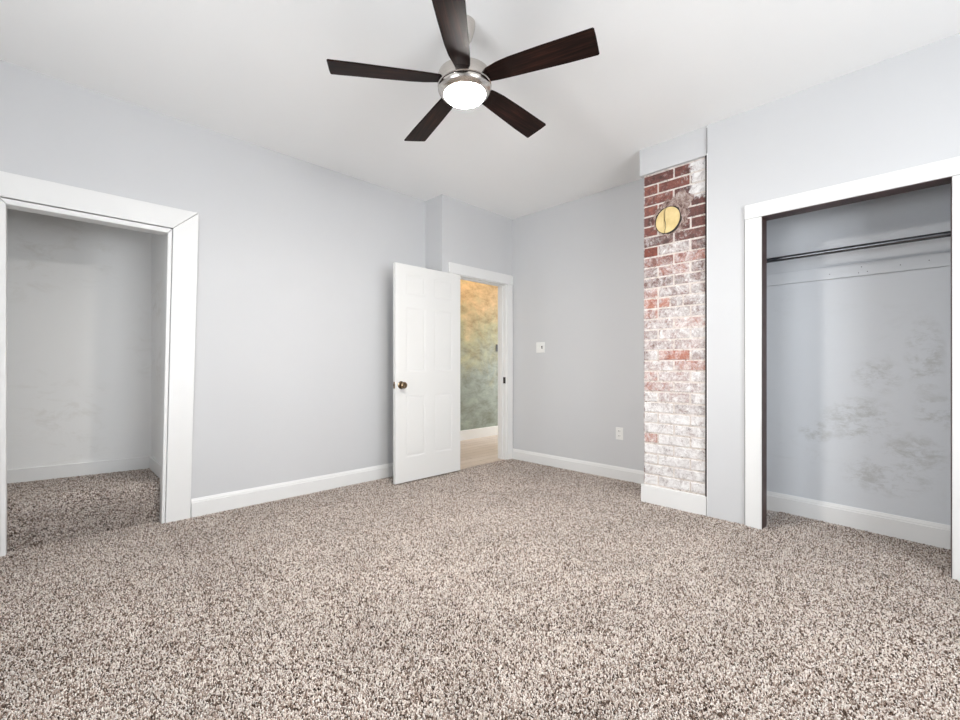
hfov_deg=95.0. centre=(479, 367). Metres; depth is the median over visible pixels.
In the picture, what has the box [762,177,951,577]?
trim
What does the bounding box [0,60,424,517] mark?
wall
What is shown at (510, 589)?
floor
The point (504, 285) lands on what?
door frame
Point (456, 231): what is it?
wall
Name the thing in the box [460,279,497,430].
wall
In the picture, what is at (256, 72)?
ceiling
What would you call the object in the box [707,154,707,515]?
trim
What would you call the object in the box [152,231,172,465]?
wall
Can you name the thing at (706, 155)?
trim
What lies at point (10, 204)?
trim
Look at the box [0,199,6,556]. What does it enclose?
trim
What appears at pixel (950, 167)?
trim
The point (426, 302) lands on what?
door
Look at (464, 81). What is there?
ceiling fan
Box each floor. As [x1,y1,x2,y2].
[0,435,959,719]
[7,468,165,551]
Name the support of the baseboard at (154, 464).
attached to the wall at (158, 241)
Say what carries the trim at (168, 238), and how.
attached to the wall at (158, 241)
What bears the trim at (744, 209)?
attached to the wall at (902, 111)
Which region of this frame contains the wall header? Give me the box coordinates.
[640,126,706,178]
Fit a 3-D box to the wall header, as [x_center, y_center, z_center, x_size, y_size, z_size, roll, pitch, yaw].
[1.659,-1.654,3.570,0.529,0.212,0.510,0,0,-45]
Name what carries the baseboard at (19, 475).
attached to the wall at (79, 293)
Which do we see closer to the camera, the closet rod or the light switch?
the closet rod
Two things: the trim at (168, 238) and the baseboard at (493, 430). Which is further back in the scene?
the baseboard at (493, 430)
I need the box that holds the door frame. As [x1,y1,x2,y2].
[448,262,512,459]
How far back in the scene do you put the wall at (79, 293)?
3.29 m
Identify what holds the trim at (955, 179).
attached to the wall at (902, 111)
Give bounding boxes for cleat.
[767,251,950,285]
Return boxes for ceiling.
[0,0,959,218]
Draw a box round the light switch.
[536,342,544,352]
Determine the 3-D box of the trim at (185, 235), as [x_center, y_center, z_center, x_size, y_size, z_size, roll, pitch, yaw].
[-2.115,-0.014,3.126,0.199,2.208,0.020,0,0,-45]
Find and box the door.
[393,262,459,483]
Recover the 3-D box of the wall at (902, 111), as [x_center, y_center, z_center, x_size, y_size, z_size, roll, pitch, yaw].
[2.656,-0.300,2.250,0.100,2.920,2.762,0,0,-45]
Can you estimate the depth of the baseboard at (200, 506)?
3.62 m
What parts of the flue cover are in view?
plate, plate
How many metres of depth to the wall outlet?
4.25 m
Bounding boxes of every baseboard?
[7,456,149,482]
[150,456,159,477]
[191,463,392,517]
[460,426,497,440]
[513,449,643,483]
[641,484,706,515]
[767,491,950,549]
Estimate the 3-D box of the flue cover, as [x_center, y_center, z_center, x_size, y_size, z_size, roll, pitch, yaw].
[1.460,-1.144,3.417,0.009,0.215,0.206,0,0,-45]
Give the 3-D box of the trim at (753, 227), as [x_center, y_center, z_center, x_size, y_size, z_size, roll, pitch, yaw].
[1.851,0.046,2.978,0.020,2.108,0.097,0,0,-45]
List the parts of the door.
knob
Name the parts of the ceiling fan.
blade, blade, blade, lamp shade, blade, blade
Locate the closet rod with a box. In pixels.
[767,231,950,262]
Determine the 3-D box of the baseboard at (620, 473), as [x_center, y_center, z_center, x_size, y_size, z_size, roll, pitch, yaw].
[1.030,1.026,4.571,0.016,0.128,1.850,0,0,-45]
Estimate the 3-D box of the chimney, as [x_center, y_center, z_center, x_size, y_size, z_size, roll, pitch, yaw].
[1.667,-0.235,3.573,0.506,2.630,0.474,0,0,-45]
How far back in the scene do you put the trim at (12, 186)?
2.76 m
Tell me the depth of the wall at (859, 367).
3.22 m
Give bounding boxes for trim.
[0,171,197,227]
[0,197,171,235]
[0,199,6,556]
[159,230,171,523]
[165,213,198,522]
[705,155,706,496]
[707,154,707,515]
[744,209,744,524]
[745,156,959,219]
[745,217,761,529]
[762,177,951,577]
[952,175,959,580]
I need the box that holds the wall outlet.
[616,427,622,439]
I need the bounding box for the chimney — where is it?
[644,157,704,495]
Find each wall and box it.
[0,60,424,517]
[7,208,151,469]
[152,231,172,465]
[425,194,511,275]
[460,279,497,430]
[512,178,950,549]
[707,33,959,523]
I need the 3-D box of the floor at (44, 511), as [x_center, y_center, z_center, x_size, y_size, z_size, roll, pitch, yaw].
[-2.946,0.953,2.974,1.236,0.294,0.827,0,0,-45]
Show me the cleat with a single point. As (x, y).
(941, 259)
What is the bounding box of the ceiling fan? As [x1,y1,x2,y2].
[327,0,598,140]
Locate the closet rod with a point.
(947, 233)
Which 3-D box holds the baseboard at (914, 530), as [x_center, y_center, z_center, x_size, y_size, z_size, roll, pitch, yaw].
[2.727,1.035,2.839,0.016,0.178,1.520,0,0,-45]
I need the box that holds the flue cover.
[655,206,681,233]

